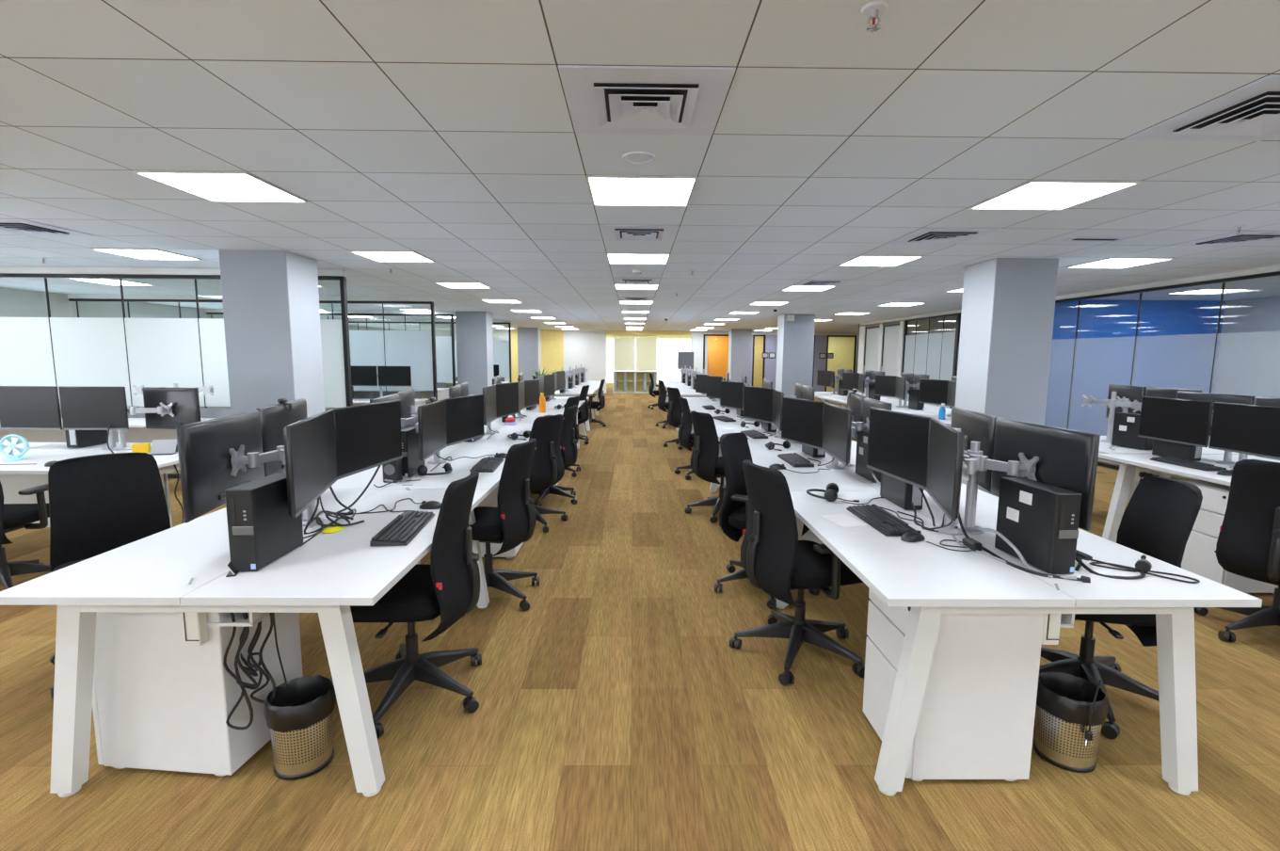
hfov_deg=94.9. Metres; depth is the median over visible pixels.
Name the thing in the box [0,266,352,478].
glass
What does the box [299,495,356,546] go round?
cable
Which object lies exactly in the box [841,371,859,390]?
monitor
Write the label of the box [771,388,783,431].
monitor
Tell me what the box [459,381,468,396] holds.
monitor
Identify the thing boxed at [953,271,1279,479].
frame
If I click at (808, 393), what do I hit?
monitor
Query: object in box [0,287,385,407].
wall
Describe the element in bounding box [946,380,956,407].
monitor
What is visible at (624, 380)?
shelf
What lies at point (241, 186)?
recessed light
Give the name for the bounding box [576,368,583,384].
monitor arm
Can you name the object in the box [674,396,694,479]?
chair
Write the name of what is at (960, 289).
recessed light
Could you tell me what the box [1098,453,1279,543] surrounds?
desk
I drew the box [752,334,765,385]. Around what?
door frame
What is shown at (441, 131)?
ceiling
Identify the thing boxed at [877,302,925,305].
recessed light
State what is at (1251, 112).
ceiling vent
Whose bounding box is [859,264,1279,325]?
trim
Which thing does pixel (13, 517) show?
chair
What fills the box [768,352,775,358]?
door sign
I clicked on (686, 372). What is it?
monitor arm
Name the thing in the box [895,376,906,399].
monitor
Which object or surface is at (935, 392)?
monitor
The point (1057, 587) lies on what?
strip
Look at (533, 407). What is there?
desktop computer
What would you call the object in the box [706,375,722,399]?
monitor
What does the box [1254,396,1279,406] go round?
monitor
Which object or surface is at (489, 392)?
monitor
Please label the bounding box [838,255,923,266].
recessed light
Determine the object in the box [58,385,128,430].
monitor
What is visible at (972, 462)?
monitor arm
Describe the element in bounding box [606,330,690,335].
lintel
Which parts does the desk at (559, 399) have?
leg frame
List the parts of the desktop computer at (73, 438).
panel, port plate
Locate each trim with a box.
[855,323,860,372]
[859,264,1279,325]
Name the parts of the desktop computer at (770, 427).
panel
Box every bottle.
[538,392,545,412]
[938,402,945,419]
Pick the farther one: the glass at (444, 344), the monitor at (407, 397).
the glass at (444, 344)
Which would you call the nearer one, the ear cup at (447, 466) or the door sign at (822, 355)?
the ear cup at (447, 466)
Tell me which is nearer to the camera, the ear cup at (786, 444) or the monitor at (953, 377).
the ear cup at (786, 444)
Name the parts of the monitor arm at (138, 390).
mount plate, arm, mount plate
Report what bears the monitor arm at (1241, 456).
on the desk at (1129, 462)
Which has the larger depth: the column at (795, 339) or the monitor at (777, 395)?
the column at (795, 339)
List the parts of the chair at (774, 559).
tension knob, leg, backrest, leg, leg, leg, seat, armrest, leg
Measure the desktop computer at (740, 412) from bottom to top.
0.294 m
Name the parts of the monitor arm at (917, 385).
arm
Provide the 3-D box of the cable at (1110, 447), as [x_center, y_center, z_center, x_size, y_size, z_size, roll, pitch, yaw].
[4.093,0.125,5.103,0.037,0.130,0.495,5,8,35]
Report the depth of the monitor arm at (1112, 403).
5.36 m
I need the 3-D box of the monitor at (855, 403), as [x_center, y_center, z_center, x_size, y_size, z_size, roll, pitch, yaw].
[1.580,-0.069,4.326,0.039,0.330,0.617,2,7,10]
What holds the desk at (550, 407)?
on the floor
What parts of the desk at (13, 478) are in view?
modesty panel, leg frame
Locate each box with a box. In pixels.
[131,442,151,452]
[180,612,207,645]
[382,458,402,482]
[1041,613,1061,644]
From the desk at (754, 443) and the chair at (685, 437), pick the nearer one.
the desk at (754, 443)
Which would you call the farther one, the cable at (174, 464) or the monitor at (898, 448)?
the cable at (174, 464)
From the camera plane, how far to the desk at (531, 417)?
6.93 m
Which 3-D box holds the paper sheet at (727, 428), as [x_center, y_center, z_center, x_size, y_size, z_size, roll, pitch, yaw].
[0.926,0.034,6.158,0.120,0.004,0.150,1,7,5]
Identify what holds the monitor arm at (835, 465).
on the desk at (846, 479)
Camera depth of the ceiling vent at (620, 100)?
2.17 m
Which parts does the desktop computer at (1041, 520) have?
panel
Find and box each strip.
[185,576,196,586]
[690,331,703,372]
[1052,582,1062,591]
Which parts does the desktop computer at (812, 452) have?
panel, port plate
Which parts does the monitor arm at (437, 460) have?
arm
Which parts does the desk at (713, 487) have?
leg frame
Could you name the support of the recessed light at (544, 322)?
in the ceiling
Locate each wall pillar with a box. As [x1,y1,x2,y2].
[750,334,752,385]
[764,335,777,388]
[813,335,827,391]
[855,336,857,369]
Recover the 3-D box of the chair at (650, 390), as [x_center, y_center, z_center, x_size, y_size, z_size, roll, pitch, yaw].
[0.535,-0.969,16.620,0.655,0.986,0.670,3,7,21]
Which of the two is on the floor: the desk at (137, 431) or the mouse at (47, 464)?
the desk at (137, 431)
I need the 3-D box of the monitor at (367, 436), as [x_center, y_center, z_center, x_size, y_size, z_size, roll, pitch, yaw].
[-1.410,0.053,3.054,0.039,0.335,0.599,1,7,6]
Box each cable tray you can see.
[180,612,269,625]
[820,398,846,404]
[1059,613,1074,627]
[1169,473,1197,479]
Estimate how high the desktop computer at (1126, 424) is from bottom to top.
0.294 m
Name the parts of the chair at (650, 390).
backrest, seat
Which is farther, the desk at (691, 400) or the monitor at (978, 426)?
the desk at (691, 400)
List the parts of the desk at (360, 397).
modesty panel, leg panel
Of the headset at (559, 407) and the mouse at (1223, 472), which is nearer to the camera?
the mouse at (1223, 472)
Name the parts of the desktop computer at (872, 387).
panel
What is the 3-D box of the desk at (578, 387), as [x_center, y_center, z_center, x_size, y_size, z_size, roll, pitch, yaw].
[-1.572,-0.525,13.819,1.197,0.740,1.497,0,7,-1]
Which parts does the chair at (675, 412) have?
leg, backrest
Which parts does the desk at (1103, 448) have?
leg frame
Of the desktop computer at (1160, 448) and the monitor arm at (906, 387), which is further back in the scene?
the monitor arm at (906, 387)
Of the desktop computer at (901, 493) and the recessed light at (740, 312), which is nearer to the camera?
the desktop computer at (901, 493)
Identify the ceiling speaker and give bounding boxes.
[622,151,655,163]
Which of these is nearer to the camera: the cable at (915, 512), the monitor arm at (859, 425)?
the cable at (915, 512)
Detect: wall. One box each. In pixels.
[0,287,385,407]
[385,328,606,393]
[606,334,690,387]
[702,336,707,373]
[703,331,857,335]
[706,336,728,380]
[752,336,854,391]
[857,320,908,399]
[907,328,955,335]
[1044,299,1225,435]
[1207,295,1279,460]
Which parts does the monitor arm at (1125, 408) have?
mount plate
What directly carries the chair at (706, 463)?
on the floor
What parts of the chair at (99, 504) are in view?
seat, backrest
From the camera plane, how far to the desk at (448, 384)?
16.43 m
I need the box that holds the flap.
[225,560,239,576]
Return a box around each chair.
[0,481,50,589]
[48,452,170,699]
[336,469,481,737]
[461,438,539,617]
[528,414,568,532]
[530,404,577,506]
[560,395,580,477]
[577,379,605,426]
[577,384,589,444]
[647,373,667,409]
[656,380,671,428]
[663,386,683,449]
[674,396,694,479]
[684,410,725,522]
[714,432,819,608]
[728,459,864,685]
[1039,476,1202,738]
[1193,459,1279,641]
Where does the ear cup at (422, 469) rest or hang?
on the headset at (422, 470)
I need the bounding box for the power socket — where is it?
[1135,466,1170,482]
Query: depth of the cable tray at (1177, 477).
4.51 m
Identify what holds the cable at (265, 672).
hanging from the desk at (330, 573)
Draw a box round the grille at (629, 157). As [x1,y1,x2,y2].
[624,153,652,162]
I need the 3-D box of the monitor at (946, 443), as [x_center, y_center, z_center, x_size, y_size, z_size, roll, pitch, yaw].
[1.222,0.157,2.353,0.039,0.325,0.511,2,7,16]
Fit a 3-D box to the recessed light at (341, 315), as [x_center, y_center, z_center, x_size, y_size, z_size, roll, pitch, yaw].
[-7.327,-2.833,15.271,0.596,0.012,0.596,0,7,-1]
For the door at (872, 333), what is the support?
in the wall at (862, 328)
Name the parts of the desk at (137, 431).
modesty panel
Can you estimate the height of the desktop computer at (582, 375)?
0.294 m
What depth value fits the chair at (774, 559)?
2.78 m
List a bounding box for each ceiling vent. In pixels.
[0,218,95,236]
[558,64,735,135]
[599,224,679,241]
[613,277,660,284]
[618,296,654,301]
[793,279,852,286]
[888,227,1001,243]
[1057,236,1128,242]
[1124,74,1279,141]
[1171,230,1279,246]
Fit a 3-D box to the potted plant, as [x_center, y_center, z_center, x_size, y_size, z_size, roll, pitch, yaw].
[-2.167,-1.052,12.986,0.528,0.495,0.504,-6,10,-44]
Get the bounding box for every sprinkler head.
[860,0,888,31]
[1233,224,1247,234]
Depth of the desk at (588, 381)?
16.23 m
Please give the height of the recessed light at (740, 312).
0.012 m
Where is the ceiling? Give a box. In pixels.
[0,0,1279,332]
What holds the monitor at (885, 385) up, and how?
attached to the monitor arm at (906, 387)
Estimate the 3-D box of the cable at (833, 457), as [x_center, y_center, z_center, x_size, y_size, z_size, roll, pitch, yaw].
[1.272,0.155,4.174,0.093,0.242,0.399,-1,7,-10]
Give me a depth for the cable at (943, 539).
2.36 m
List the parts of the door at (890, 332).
frame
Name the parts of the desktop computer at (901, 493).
panel, panel, port plate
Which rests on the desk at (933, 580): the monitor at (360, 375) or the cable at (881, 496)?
the cable at (881, 496)
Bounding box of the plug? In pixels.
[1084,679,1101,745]
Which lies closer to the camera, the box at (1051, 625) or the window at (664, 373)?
the box at (1051, 625)
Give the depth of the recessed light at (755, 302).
10.51 m
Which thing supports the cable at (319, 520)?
on the desk at (330, 573)
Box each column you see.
[218,250,325,473]
[455,311,494,395]
[517,327,541,380]
[727,329,751,385]
[775,313,815,398]
[955,257,1058,496]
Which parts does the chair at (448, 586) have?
leg, leg, seat, leg, leg, leg, backrest, tension knob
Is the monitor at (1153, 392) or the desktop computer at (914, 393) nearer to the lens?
the monitor at (1153, 392)
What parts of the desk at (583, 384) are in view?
leg frame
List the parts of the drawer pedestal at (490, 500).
drawer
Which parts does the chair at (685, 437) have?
leg, backrest, seat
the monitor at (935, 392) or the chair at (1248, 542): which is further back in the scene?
the monitor at (935, 392)
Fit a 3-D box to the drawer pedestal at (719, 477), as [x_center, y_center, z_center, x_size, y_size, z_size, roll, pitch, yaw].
[1.106,0.387,6.706,0.444,0.686,0.400,0,7,-1]
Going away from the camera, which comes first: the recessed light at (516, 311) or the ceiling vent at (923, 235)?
the ceiling vent at (923, 235)
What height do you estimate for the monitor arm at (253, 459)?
0.405 m
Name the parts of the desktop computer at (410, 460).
panel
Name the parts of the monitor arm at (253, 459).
mount plate, arm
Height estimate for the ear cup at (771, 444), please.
0.070 m
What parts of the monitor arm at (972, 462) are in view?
arm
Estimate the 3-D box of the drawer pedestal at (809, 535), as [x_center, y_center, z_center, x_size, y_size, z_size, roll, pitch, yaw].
[1.133,0.670,4.343,0.444,0.686,0.400,0,7,-1]
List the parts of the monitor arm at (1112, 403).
mount plate, arm, arm, mount plate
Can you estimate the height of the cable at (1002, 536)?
0.102 m
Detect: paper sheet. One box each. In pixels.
[721,427,735,430]
[820,513,868,527]
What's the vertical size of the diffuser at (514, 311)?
0.006 m
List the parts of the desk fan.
blade, blade, blade, blade, blade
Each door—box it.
[703,334,728,368]
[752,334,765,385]
[775,335,815,387]
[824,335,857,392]
[863,325,879,394]
[880,322,899,399]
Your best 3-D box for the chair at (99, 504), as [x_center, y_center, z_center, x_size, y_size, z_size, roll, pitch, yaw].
[-2.456,0.657,2.845,0.640,0.986,0.670,-6,10,-45]
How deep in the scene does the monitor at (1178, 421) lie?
4.44 m
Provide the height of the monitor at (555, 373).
0.325 m
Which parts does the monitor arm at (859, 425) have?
arm, mount plate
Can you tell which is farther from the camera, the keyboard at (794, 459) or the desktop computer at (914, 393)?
the desktop computer at (914, 393)
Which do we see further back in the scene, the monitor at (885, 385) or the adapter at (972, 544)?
the monitor at (885, 385)
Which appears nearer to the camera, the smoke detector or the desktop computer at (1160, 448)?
the desktop computer at (1160, 448)
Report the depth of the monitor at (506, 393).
5.80 m
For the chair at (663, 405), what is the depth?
12.18 m
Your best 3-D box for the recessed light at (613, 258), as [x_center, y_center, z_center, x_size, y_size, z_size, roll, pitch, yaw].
[-0.020,-1.652,5.825,0.596,0.012,0.596,0,7,-1]
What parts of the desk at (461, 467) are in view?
leg frame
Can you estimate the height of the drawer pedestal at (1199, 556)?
0.686 m
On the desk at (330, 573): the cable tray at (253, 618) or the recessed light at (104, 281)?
the cable tray at (253, 618)
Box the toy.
[503,415,516,425]
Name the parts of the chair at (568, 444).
leg, leg, leg, backrest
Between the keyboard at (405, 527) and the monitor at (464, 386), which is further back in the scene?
the monitor at (464, 386)
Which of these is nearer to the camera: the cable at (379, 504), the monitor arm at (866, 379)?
the cable at (379, 504)
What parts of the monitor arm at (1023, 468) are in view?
mount plate, arm, mount plate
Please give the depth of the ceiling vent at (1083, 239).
4.71 m
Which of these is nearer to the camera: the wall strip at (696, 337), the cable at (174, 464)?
the cable at (174, 464)
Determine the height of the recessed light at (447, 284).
0.012 m
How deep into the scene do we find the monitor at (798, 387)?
5.77 m
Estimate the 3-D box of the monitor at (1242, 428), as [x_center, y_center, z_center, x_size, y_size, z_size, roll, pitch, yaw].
[4.085,0.031,3.897,0.039,0.330,0.571,0,7,-1]
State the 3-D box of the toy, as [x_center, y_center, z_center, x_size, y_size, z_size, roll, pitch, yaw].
[-1.406,-0.059,6.373,0.140,0.105,0.140,0,7,-1]
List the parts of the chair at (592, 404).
seat, leg, backrest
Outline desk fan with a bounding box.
[0,433,29,462]
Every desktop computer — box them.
[64,430,107,447]
[224,473,303,571]
[400,425,424,477]
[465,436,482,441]
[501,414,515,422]
[526,404,536,409]
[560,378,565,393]
[567,375,573,388]
[575,373,579,384]
[580,371,584,383]
[682,372,685,383]
[687,373,691,385]
[692,376,695,389]
[736,408,743,415]
[761,421,776,431]
[801,444,825,457]
[838,380,847,395]
[855,429,880,482]
[868,384,880,400]
[880,472,923,509]
[908,388,924,410]
[994,477,1081,574]
[1111,412,1153,449]
[1152,439,1201,461]
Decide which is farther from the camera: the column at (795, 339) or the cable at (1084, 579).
the column at (795, 339)
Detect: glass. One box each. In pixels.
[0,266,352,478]
[66,293,437,407]
[205,308,455,386]
[320,318,511,382]
[612,334,657,393]
[901,313,958,408]
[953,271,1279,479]
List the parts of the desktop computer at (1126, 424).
panel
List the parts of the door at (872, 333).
frame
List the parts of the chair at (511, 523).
seat, leg, leg, backrest, leg, tension knob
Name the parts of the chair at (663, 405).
backrest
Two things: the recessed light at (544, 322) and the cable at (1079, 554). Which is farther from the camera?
the recessed light at (544, 322)
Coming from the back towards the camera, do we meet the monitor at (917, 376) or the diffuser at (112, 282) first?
the monitor at (917, 376)
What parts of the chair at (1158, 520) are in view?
leg, leg, leg, leg, seat, leg, backrest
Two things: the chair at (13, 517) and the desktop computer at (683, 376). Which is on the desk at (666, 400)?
the desktop computer at (683, 376)
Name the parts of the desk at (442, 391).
modesty panel, leg panel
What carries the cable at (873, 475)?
on the desk at (846, 479)
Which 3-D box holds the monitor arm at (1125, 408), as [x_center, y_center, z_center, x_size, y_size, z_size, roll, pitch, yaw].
[4.454,-0.044,5.320,0.168,0.406,0.633,1,7,4]
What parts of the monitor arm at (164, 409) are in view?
arm, mount plate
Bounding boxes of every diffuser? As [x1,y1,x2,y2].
[84,280,148,285]
[513,310,541,312]
[730,311,756,313]
[750,302,786,304]
[838,312,863,314]
[880,303,921,305]
[1072,258,1168,267]
[1174,289,1240,293]
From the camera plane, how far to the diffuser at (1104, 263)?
5.87 m
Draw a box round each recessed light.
[73,278,155,285]
[90,247,201,259]
[132,170,307,202]
[340,315,372,317]
[350,250,434,262]
[398,308,431,310]
[435,282,491,287]
[481,299,522,303]
[510,309,542,312]
[530,317,556,319]
[544,321,566,323]
[554,325,574,327]
[586,175,697,206]
[606,252,670,264]
[614,284,658,289]
[619,300,653,303]
[622,310,649,313]
[624,317,646,319]
[714,318,739,319]
[729,311,760,314]
[749,301,789,304]
[781,285,835,290]
[815,319,832,320]
[834,312,870,315]
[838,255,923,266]
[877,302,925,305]
[945,288,962,291]
[968,179,1140,209]
[1066,256,1173,268]
[1167,288,1249,294]
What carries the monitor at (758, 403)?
attached to the monitor arm at (779, 433)
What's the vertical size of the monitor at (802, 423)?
0.325 m
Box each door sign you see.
[761,352,767,357]
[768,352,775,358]
[818,352,826,358]
[827,352,833,358]
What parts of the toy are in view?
crown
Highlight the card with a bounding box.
[321,526,343,533]
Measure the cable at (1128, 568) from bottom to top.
0.016 m
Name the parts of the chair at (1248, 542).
leg, backrest, leg, tension knob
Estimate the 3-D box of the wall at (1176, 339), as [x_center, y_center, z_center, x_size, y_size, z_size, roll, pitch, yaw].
[8.088,-0.842,9.810,3.100,2.455,0.100,0,7,-1]
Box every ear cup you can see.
[416,464,427,475]
[443,463,452,471]
[511,432,517,440]
[523,430,530,437]
[753,420,759,427]
[767,441,774,449]
[783,440,790,448]
[824,488,837,501]
[825,482,838,493]
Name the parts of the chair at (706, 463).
leg, backrest, leg, seat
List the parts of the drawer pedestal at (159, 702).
drawer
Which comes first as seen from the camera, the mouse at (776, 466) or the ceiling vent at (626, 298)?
the mouse at (776, 466)
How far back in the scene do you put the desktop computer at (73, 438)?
4.69 m
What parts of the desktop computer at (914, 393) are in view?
panel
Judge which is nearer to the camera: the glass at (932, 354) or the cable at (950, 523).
the cable at (950, 523)
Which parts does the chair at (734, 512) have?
leg, backrest, leg, armrest, seat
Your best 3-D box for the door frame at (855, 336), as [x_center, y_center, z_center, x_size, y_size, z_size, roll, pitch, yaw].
[7.903,-2.378,23.171,1.170,2.330,0.070,0,7,-1]
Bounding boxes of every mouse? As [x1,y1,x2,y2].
[44,460,57,466]
[419,500,441,509]
[494,452,507,458]
[768,463,785,469]
[900,529,924,542]
[1216,469,1232,475]
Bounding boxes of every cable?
[106,423,115,453]
[174,464,183,523]
[223,612,253,730]
[236,612,262,688]
[239,625,262,676]
[249,612,276,703]
[272,612,288,691]
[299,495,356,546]
[303,515,323,538]
[304,496,353,534]
[325,485,364,526]
[336,464,381,511]
[344,504,415,515]
[359,497,421,513]
[373,479,420,487]
[384,475,411,481]
[430,452,451,471]
[451,454,493,460]
[784,468,830,473]
[807,457,833,465]
[840,496,883,504]
[871,471,880,485]
[880,506,938,531]
[896,511,953,528]
[911,502,944,529]
[918,487,958,527]
[926,539,972,551]
[952,534,1052,577]
[958,512,1090,583]
[980,528,1076,579]
[1074,549,1145,579]
[1081,554,1199,583]
[1108,430,1115,449]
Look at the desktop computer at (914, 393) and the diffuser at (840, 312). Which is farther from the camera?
the diffuser at (840, 312)
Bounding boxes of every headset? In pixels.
[416,463,452,475]
[507,430,530,440]
[554,403,565,409]
[714,408,730,414]
[740,420,759,428]
[765,440,790,450]
[806,482,859,502]
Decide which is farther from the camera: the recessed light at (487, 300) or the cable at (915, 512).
the recessed light at (487, 300)
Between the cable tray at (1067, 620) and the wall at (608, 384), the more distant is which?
the wall at (608, 384)
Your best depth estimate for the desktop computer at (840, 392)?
11.53 m
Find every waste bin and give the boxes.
[263,674,335,780]
[1033,672,1108,772]
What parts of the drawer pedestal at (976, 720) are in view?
drawer, drawer, drawer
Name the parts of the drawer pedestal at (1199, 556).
drawer, drawer, drawer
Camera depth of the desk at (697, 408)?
8.45 m
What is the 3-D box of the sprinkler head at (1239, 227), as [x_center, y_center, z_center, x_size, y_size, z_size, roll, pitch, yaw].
[4.328,-1.411,4.241,0.072,0.054,0.072,0,7,-1]
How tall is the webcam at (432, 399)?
0.067 m
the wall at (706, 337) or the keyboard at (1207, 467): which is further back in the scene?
the wall at (706, 337)
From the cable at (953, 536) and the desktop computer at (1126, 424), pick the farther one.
the desktop computer at (1126, 424)
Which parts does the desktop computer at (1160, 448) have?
panel, panel, port plate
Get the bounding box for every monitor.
[0,385,62,430]
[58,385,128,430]
[142,386,201,429]
[176,409,264,523]
[256,398,307,476]
[283,408,337,517]
[333,399,402,479]
[351,365,377,385]
[369,393,399,403]
[377,366,411,385]
[396,387,415,428]
[417,399,447,460]
[445,393,484,446]
[448,384,461,398]
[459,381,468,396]
[482,384,496,425]
[492,376,496,384]
[493,364,498,376]
[496,374,500,383]
[496,381,519,418]
[518,373,522,382]
[518,380,525,411]
[524,378,539,407]
[535,375,543,396]
[543,373,555,397]
[552,371,557,391]
[557,370,564,390]
[695,373,708,394]
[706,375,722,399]
[720,380,743,409]
[742,374,746,383]
[743,385,773,423]
[763,379,772,388]
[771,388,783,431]
[781,396,824,449]
[794,383,803,399]
[801,384,815,400]
[816,369,831,386]
[821,401,852,464]
[830,370,834,388]
[836,368,844,383]
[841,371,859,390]
[844,368,851,372]
[847,391,866,439]
[857,372,864,393]
[862,397,891,423]
[864,369,874,387]
[866,406,931,489]
[873,370,884,383]
[874,374,895,397]
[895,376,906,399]
[901,372,913,394]
[912,373,929,388]
[918,378,948,405]
[925,417,964,520]
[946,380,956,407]
[950,405,997,492]
[951,375,957,381]
[990,416,1100,530]
[1105,384,1146,417]
[1137,396,1213,447]
[1145,386,1201,399]
[1176,390,1255,436]
[1208,401,1279,459]
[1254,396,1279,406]
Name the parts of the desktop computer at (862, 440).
panel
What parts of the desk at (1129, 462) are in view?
leg frame, rail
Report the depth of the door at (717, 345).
25.01 m
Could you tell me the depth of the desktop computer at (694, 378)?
13.17 m
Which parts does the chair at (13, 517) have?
leg, backrest, leg, seat, leg, armrest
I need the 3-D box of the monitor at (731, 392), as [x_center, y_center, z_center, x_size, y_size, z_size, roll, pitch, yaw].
[1.150,-0.382,7.295,0.039,0.325,0.554,-2,7,-20]
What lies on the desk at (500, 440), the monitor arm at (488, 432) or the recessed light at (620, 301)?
the monitor arm at (488, 432)
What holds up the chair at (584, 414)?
on the floor
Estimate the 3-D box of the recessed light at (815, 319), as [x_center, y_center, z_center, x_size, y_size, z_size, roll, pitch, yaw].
[4.672,-2.766,15.414,0.596,0.012,0.596,0,7,-1]
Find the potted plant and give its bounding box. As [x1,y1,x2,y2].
[531,368,553,376]
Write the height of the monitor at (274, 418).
0.345 m
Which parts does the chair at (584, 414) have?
backrest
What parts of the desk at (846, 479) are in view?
leg frame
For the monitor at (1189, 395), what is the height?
0.330 m
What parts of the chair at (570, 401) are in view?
backrest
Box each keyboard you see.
[369,510,434,545]
[471,456,503,472]
[702,404,715,409]
[712,415,735,421]
[739,429,767,438]
[777,452,814,466]
[846,503,916,536]
[1150,456,1226,471]
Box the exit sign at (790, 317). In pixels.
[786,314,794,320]
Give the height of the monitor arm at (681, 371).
0.430 m
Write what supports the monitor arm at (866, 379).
on the desk at (840, 399)
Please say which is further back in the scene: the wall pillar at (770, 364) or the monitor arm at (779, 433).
the wall pillar at (770, 364)
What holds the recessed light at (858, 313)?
in the ceiling
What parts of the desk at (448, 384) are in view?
modesty panel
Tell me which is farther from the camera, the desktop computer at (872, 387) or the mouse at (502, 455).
the desktop computer at (872, 387)
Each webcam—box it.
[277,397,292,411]
[426,397,436,403]
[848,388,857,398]
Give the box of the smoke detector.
[632,268,641,274]
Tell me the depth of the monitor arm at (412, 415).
3.89 m
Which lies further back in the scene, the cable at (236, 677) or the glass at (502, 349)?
the glass at (502, 349)
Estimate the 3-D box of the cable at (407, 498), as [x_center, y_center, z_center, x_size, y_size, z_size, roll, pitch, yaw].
[-1.229,0.400,2.908,0.200,0.018,0.314,5,8,35]
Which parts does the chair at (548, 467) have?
leg, backrest, leg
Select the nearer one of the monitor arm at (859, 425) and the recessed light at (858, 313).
the monitor arm at (859, 425)
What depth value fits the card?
2.52 m
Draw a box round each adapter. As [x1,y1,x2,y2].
[961,537,982,551]
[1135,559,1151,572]
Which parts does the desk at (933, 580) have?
leg frame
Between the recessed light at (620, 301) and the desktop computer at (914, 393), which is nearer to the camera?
the desktop computer at (914, 393)
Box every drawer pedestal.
[92,611,303,776]
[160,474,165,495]
[475,484,523,559]
[718,477,725,487]
[800,528,823,543]
[862,588,1044,781]
[1180,480,1278,593]
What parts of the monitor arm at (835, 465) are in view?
arm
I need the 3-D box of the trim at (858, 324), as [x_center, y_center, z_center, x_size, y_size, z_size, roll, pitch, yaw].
[6.405,-1.736,17.188,0.130,2.455,0.090,0,7,-1]
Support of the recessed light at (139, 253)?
in the ceiling
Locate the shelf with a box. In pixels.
[613,370,655,391]
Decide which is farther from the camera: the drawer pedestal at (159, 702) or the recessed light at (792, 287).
the recessed light at (792, 287)
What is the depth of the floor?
2.31 m
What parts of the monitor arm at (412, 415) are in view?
arm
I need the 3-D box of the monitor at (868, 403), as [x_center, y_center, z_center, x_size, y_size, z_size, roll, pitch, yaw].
[1.501,0.001,3.764,0.039,0.325,0.511,1,7,5]
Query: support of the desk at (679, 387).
on the floor
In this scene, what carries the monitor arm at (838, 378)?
on the desk at (816, 393)
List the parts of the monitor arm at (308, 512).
arm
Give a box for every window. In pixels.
[606,337,613,380]
[629,337,646,371]
[646,338,671,381]
[671,338,690,381]
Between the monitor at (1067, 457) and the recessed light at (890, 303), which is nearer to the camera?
the monitor at (1067, 457)
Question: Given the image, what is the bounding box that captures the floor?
[0,387,1279,850]
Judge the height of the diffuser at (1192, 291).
0.006 m
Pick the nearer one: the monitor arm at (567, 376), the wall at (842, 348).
the monitor arm at (567, 376)
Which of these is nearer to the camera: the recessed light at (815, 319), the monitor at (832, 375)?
the monitor at (832, 375)
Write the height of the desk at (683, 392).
0.740 m
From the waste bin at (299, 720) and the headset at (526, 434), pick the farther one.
the headset at (526, 434)
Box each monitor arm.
[59,403,119,449]
[112,401,175,450]
[133,383,213,395]
[229,444,324,517]
[276,445,324,526]
[377,375,383,397]
[400,405,417,427]
[414,420,446,463]
[484,422,495,434]
[564,370,571,391]
[571,368,577,387]
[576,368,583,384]
[678,367,685,382]
[683,368,688,384]
[688,369,695,388]
[742,383,749,410]
[774,392,784,438]
[825,424,855,469]
[831,376,839,394]
[834,374,842,394]
[838,410,869,467]
[864,376,875,397]
[896,385,909,407]
[903,381,920,406]
[933,428,981,535]
[955,435,1039,533]
[1081,391,1141,442]
[1116,396,1139,412]
[1210,420,1247,468]
[1211,410,1235,464]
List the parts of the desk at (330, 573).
leg frame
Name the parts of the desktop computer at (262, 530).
panel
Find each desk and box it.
[0,407,230,442]
[0,442,179,527]
[0,488,489,797]
[199,391,428,411]
[328,447,509,607]
[353,382,448,403]
[446,376,508,398]
[447,425,536,448]
[483,412,563,425]
[520,402,581,412]
[545,396,589,448]
[554,389,596,430]
[568,385,599,418]
[575,383,600,415]
[580,380,606,409]
[663,381,682,410]
[663,383,690,386]
[666,385,693,389]
[675,389,706,431]
[682,397,719,444]
[688,403,736,413]
[709,413,761,492]
[715,426,856,449]
[750,448,982,608]
[789,490,1262,796]
[814,391,868,408]
[818,396,908,405]
[890,402,951,411]
[899,411,951,426]
[1097,435,1255,502]
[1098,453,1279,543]

